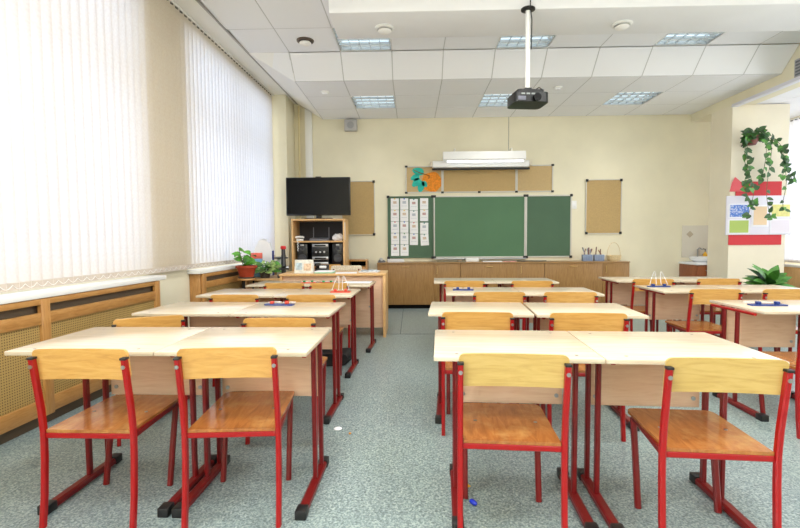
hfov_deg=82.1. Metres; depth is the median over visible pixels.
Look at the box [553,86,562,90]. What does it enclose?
smoke detector
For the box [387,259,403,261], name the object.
folder
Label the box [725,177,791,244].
notice board
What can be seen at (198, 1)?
trim
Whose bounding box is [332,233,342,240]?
plastic bag
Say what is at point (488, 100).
ceiling light
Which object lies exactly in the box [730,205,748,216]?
sheet
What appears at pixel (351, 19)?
ceiling beam
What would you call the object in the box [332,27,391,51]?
ceiling light
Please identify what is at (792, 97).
ceiling
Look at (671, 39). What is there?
ceiling light
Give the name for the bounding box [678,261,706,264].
countertop
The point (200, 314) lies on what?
student desk
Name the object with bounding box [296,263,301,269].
picture
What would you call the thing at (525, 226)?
chalkboard
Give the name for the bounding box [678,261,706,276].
base cabinet
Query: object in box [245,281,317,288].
student desk
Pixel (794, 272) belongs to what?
radiator cover
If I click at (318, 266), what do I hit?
desk telephone
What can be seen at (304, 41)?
ceiling vent
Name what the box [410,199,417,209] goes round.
sheet
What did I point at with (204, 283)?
radiator cover
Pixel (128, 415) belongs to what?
chair
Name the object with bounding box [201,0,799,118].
ceiling
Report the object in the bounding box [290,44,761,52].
ceiling panel
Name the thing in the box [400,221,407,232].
sheet
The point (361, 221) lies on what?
board
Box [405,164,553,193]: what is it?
board
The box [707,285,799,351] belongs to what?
student desk
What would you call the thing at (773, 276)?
potted plant
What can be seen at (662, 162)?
wall
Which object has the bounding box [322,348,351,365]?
bag
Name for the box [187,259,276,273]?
windowsill
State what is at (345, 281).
paper sheet
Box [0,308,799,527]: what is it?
floor
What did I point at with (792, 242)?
vertical blind
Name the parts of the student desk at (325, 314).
modesty panel, leg, leg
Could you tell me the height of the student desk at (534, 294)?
0.641 m
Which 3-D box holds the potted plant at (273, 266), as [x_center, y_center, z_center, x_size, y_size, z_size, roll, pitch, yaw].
[-1.626,0.059,5.555,0.353,0.219,0.408,-3,4,-43]
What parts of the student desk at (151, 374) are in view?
leg, leg, modesty panel, leg, leg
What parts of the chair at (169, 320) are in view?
leg, backrest, leg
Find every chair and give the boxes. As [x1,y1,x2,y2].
[26,348,178,527]
[111,315,187,446]
[173,347,294,527]
[209,294,258,386]
[241,318,326,444]
[263,283,304,288]
[285,295,343,385]
[309,283,349,347]
[314,264,339,270]
[331,265,361,270]
[441,312,514,435]
[444,281,485,301]
[457,353,572,527]
[473,292,526,329]
[511,281,553,286]
[541,313,629,441]
[543,292,598,302]
[622,279,675,331]
[628,357,794,527]
[665,289,743,333]
[679,279,741,335]
[758,289,799,350]
[758,340,799,438]
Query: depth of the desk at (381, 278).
5.11 m
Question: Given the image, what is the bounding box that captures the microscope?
[277,246,288,277]
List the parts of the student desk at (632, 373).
leg, leg, modesty panel, leg, leg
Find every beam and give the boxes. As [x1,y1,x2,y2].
[328,0,799,38]
[691,43,799,121]
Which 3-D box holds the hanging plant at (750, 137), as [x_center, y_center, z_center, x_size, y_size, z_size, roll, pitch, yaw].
[4.898,-1.209,6.199,0.739,1.244,0.346,0,3,1]
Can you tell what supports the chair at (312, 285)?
on the floor
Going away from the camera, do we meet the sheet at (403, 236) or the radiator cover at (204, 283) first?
the radiator cover at (204, 283)
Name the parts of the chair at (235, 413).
leg, leg, backrest, rail, seat, leg, rail, leg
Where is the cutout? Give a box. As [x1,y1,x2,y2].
[411,168,442,191]
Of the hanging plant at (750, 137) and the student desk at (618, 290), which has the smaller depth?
the student desk at (618, 290)
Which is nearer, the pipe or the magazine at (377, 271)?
the magazine at (377, 271)
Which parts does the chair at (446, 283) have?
backrest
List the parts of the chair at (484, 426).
leg, leg, seat, rail, backrest, leg, leg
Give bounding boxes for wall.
[0,262,241,326]
[272,95,295,271]
[294,104,710,276]
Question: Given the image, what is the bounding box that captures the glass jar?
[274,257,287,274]
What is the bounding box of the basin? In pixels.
[689,247,706,261]
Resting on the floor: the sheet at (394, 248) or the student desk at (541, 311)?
the student desk at (541, 311)
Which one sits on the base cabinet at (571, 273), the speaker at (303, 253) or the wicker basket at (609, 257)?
the wicker basket at (609, 257)
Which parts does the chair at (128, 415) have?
leg, backrest, rail, leg, seat, leg, rail, leg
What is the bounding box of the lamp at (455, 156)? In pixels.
[443,123,525,162]
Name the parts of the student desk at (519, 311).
leg, leg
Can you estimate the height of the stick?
0.018 m
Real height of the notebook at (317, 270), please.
0.011 m
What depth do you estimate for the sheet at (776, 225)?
6.36 m
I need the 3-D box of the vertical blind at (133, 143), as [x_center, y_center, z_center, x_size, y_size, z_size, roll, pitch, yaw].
[-2.113,-1.147,3.770,0.040,2.467,6.510,0,3,3]
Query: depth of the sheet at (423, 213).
7.44 m
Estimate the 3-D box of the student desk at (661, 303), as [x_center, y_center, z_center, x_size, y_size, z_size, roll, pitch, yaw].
[2.487,0.529,3.994,0.629,0.641,0.587,0,3,3]
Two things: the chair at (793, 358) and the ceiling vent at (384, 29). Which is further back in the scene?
the ceiling vent at (384, 29)
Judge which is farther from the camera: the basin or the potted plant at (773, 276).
the basin
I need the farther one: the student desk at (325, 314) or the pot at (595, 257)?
the pot at (595, 257)
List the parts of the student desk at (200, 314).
leg, modesty panel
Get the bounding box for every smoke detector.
[321,91,328,95]
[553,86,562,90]
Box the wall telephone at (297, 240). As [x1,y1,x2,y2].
[295,236,303,250]
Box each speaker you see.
[297,243,310,259]
[332,243,342,264]
[344,119,356,131]
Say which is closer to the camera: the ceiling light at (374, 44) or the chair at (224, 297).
the chair at (224, 297)
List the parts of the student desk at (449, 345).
leg, leg, modesty panel, leg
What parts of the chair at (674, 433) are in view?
leg, rail, leg, seat, leg, rail, backrest, leg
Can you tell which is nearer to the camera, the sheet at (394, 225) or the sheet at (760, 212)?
the sheet at (760, 212)
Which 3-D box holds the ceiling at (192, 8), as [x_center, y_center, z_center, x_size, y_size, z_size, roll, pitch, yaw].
[-2.098,-2.341,2.476,0.286,0.050,10.900,0,3,3]
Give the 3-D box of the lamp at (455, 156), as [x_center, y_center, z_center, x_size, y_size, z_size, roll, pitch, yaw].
[1.295,-1.960,7.187,1.260,0.773,0.375,0,3,1]
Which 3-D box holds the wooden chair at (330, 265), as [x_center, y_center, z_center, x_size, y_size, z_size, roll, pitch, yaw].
[-1.015,0.381,6.402,0.380,0.731,0.447,-1,3,-5]
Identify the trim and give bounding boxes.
[196,0,297,104]
[731,76,799,106]
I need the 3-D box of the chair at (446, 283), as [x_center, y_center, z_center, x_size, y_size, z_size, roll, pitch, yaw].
[0.626,0.492,4.560,0.390,0.686,0.446,0,3,4]
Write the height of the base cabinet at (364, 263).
0.770 m
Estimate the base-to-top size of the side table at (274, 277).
0.625 m
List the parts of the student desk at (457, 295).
modesty panel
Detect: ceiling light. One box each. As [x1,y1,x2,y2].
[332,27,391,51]
[350,96,395,108]
[478,94,511,106]
[495,35,556,48]
[601,92,663,105]
[653,32,725,45]
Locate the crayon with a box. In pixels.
[470,499,476,505]
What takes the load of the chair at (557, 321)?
on the floor
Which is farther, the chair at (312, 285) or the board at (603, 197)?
the board at (603, 197)
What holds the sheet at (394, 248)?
attached to the chalkboard
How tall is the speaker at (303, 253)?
0.325 m
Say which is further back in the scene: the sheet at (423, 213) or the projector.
the sheet at (423, 213)
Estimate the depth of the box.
7.28 m
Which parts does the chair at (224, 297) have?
leg, backrest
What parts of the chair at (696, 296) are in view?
rail, leg, seat, rail, backrest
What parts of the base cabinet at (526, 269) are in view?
door, door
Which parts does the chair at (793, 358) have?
leg, seat, leg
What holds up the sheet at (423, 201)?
attached to the chalkboard
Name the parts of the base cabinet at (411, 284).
door, door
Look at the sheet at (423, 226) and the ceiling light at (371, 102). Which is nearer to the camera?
the ceiling light at (371, 102)
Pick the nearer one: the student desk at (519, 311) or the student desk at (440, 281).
the student desk at (519, 311)
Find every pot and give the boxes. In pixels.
[581,255,592,260]
[593,254,604,260]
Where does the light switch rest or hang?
attached to the wall at (662, 162)
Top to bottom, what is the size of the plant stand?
0.645 m
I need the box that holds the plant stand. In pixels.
[237,278,255,288]
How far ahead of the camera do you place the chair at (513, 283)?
4.31 m
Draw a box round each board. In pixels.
[341,180,374,235]
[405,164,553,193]
[585,179,622,233]
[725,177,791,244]
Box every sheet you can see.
[335,272,356,273]
[343,281,371,282]
[391,198,398,209]
[391,210,398,220]
[391,222,398,232]
[391,233,398,243]
[391,245,398,255]
[400,198,407,209]
[400,210,407,220]
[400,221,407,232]
[400,233,407,243]
[400,244,408,255]
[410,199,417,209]
[410,210,417,221]
[410,222,417,233]
[410,234,417,244]
[420,198,427,208]
[420,210,427,220]
[420,222,427,233]
[420,234,428,245]
[729,220,748,232]
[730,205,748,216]
[753,206,766,224]
[771,220,789,231]
[772,204,789,216]
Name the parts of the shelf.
panel, shelf, panel, panel, panel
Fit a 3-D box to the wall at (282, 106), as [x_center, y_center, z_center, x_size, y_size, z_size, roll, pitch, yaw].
[-1.840,-0.934,7.269,0.265,3.273,0.479,0,3,1]
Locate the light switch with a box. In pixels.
[572,201,576,208]
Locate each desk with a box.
[4,327,216,517]
[132,302,259,418]
[154,327,331,520]
[196,289,289,317]
[229,302,345,423]
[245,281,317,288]
[273,289,360,377]
[279,270,387,336]
[307,281,375,352]
[428,302,533,423]
[434,278,495,301]
[434,330,604,527]
[445,287,519,301]
[490,278,558,286]
[514,287,604,330]
[523,302,648,430]
[567,331,789,527]
[598,277,679,331]
[635,285,742,334]
[661,277,744,337]
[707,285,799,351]
[709,300,799,421]
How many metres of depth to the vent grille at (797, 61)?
5.26 m
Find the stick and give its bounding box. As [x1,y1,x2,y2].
[517,260,545,261]
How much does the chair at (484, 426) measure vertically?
0.686 m
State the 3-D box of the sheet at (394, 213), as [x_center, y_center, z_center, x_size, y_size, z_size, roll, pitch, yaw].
[-0.083,-0.784,7.444,0.132,0.185,0.013,0,3,1]
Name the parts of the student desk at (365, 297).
modesty panel, leg, leg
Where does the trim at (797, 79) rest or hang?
attached to the beam at (704, 115)
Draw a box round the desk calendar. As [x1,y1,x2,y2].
[294,260,313,272]
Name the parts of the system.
plate, plate, plate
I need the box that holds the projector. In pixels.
[507,0,547,109]
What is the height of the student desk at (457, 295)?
0.641 m
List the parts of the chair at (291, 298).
backrest, leg, leg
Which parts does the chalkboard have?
wing panel, panel frame, panel, panel frame, panel frame, wing panel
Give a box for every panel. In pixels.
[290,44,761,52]
[681,225,707,256]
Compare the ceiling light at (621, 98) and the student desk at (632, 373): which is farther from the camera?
the ceiling light at (621, 98)
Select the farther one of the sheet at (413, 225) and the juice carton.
the sheet at (413, 225)
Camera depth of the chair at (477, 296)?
3.42 m
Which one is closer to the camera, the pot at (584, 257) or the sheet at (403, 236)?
the pot at (584, 257)
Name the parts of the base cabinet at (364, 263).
panel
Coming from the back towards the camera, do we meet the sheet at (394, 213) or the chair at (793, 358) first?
the sheet at (394, 213)
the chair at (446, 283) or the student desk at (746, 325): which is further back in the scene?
the chair at (446, 283)
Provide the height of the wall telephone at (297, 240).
0.221 m
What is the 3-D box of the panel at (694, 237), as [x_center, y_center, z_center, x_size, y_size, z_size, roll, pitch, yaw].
[4.829,-0.362,7.363,0.620,0.510,0.014,0,3,1]
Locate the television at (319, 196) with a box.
[286,176,350,218]
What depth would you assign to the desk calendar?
5.19 m
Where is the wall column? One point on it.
(724, 260)
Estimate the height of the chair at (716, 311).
0.686 m
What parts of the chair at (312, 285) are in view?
backrest, leg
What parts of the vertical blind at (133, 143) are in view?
bead chain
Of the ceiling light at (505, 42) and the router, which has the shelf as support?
the router
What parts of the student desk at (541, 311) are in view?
leg, leg, modesty panel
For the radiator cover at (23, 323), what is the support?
on the floor
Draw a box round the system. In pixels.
[312,243,330,265]
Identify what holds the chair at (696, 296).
on the floor
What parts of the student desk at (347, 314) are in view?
modesty panel, leg, leg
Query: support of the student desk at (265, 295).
on the floor
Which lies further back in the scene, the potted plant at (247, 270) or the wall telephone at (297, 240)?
the wall telephone at (297, 240)
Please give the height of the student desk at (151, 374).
0.641 m
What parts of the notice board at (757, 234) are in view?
board panel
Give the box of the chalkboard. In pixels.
[387,194,572,258]
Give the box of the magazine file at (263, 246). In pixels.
[254,239,274,275]
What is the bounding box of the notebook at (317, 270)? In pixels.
[314,270,334,271]
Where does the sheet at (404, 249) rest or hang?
attached to the chalkboard
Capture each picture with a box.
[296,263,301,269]
[304,264,310,270]
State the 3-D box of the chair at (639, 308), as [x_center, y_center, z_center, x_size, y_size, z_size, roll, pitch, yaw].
[2.438,0.476,4.614,0.394,0.686,0.446,0,3,3]
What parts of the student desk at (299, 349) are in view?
leg, leg, modesty panel, leg, leg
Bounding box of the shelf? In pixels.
[291,219,348,270]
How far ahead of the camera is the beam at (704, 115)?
5.93 m
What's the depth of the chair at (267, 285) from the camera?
4.26 m
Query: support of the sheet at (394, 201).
attached to the chalkboard
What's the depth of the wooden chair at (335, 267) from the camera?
6.02 m
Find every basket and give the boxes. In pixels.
[606,242,621,260]
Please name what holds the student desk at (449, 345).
on the floor
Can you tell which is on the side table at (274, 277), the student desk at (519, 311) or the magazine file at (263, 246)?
the magazine file at (263, 246)
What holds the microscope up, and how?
on the side table at (274, 277)
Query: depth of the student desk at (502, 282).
4.93 m
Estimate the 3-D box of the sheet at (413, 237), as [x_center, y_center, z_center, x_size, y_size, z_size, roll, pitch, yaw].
[0.225,-0.400,7.457,0.132,0.185,0.013,0,3,1]
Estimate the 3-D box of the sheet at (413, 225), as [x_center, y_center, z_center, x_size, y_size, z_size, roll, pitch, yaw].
[0.226,-0.587,7.447,0.132,0.185,0.013,-1,3,2]
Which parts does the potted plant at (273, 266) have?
pot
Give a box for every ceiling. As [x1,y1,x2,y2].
[173,0,295,103]
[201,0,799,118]
[757,87,799,118]
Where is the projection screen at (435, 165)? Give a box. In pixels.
[430,160,531,170]
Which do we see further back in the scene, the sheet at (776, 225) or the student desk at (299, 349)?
the sheet at (776, 225)
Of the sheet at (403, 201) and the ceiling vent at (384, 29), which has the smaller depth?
the ceiling vent at (384, 29)
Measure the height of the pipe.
3.220 m
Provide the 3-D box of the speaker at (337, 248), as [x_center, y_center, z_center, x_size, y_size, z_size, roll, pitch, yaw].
[-0.906,-0.144,6.803,0.156,0.325,0.208,0,3,1]
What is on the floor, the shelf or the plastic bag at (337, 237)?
the shelf
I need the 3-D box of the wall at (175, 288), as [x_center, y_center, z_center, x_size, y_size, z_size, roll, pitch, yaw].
[-2.403,-0.798,2.678,0.360,3.500,11.100,0,3,3]
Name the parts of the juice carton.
lid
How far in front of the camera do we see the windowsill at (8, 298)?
2.92 m
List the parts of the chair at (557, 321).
leg, leg, seat, rail, backrest, leg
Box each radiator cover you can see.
[0,281,160,444]
[189,269,276,301]
[784,267,799,287]
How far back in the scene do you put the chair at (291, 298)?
3.33 m
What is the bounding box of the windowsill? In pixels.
[784,263,799,267]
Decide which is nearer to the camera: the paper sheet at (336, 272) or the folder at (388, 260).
the paper sheet at (336, 272)
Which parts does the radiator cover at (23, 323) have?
cane panel, rail, rail, rail, cane panel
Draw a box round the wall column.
[707,104,789,304]
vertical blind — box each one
[0,0,274,292]
[784,116,799,262]
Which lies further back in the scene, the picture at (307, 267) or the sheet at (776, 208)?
the sheet at (776, 208)
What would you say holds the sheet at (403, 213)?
attached to the chalkboard
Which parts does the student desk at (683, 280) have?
modesty panel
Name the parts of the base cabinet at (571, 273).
door, door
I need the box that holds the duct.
[305,109,313,217]
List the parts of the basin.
bowl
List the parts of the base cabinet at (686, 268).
door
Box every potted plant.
[232,247,256,278]
[253,260,281,277]
[743,264,796,287]
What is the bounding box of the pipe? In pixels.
[298,106,301,218]
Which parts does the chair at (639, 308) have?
leg, seat, backrest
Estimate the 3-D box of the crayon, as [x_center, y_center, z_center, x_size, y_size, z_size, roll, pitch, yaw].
[0.300,0.969,1.866,0.022,0.021,0.040,-2,4,-33]
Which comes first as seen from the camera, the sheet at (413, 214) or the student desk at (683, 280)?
the student desk at (683, 280)
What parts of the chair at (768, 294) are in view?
leg, backrest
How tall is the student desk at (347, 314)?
0.641 m
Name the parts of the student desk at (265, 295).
modesty panel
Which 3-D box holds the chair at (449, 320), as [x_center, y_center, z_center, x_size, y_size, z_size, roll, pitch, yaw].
[0.439,0.593,2.697,0.390,0.686,0.446,0,3,5]
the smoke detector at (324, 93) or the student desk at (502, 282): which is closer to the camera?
the student desk at (502, 282)
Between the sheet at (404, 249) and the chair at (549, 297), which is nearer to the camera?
the chair at (549, 297)
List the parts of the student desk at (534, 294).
leg, modesty panel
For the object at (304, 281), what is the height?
0.026 m
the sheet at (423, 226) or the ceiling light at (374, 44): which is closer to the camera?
the ceiling light at (374, 44)
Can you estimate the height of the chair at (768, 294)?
0.686 m
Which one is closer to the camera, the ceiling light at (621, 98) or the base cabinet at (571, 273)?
the ceiling light at (621, 98)
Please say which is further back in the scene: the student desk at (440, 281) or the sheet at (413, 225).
the sheet at (413, 225)
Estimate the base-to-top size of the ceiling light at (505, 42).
0.096 m
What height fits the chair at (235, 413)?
0.686 m
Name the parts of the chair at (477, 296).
backrest, leg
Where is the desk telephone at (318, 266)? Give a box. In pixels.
[315,263,328,270]
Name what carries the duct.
attached to the wall at (662, 162)
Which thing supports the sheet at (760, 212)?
attached to the notice board at (757, 234)
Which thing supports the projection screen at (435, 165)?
attached to the wall at (662, 162)
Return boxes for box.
[466,258,478,261]
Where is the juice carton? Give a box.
[251,253,262,276]
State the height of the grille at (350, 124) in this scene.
0.110 m
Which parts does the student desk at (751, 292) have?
modesty panel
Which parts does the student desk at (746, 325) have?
leg, support rail, leg, modesty panel, leg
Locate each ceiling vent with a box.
[297,37,313,45]
[375,23,393,34]
[611,19,632,30]
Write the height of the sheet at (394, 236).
0.185 m
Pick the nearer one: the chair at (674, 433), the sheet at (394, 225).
the chair at (674, 433)
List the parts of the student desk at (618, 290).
leg, leg, modesty panel, leg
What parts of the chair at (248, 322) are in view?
leg, backrest, leg, seat, leg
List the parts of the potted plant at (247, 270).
pot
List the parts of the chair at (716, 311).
seat, rail, backrest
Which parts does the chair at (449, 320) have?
leg, leg, seat, backrest, leg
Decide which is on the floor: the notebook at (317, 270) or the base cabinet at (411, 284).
the base cabinet at (411, 284)
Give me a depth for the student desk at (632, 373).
1.96 m
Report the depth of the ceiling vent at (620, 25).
4.36 m
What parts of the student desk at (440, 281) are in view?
modesty panel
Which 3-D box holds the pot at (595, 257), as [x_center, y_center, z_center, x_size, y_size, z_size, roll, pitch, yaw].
[3.116,-0.098,7.207,0.150,0.100,0.082,0,3,1]
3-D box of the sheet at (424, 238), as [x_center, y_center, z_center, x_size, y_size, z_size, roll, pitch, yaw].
[0.399,-0.392,7.453,0.143,0.190,0.013,0,3,1]
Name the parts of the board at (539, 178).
frame, frame, frame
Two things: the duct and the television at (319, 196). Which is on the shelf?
the television at (319, 196)
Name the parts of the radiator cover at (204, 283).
panel, rail, cane panel, rail, cane panel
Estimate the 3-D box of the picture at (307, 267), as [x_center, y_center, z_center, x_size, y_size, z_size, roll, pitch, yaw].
[-1.044,0.035,5.190,0.085,0.078,0.019,0,3,1]
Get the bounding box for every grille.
[347,121,353,127]
[794,58,799,77]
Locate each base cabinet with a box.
[349,259,368,269]
[377,261,459,307]
[460,261,544,286]
[542,260,629,302]
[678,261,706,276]
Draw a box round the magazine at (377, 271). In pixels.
[359,270,379,272]
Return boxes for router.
[309,227,330,240]
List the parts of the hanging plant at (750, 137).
pot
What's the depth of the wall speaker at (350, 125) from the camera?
7.32 m
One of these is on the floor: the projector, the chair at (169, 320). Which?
the chair at (169, 320)
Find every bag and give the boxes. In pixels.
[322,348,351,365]
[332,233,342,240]
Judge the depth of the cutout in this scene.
7.41 m
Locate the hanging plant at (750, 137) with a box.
[740,126,796,219]
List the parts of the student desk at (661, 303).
leg, support rail, leg, modesty panel, leg, leg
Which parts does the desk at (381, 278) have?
panel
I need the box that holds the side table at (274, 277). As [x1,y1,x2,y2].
[245,275,279,288]

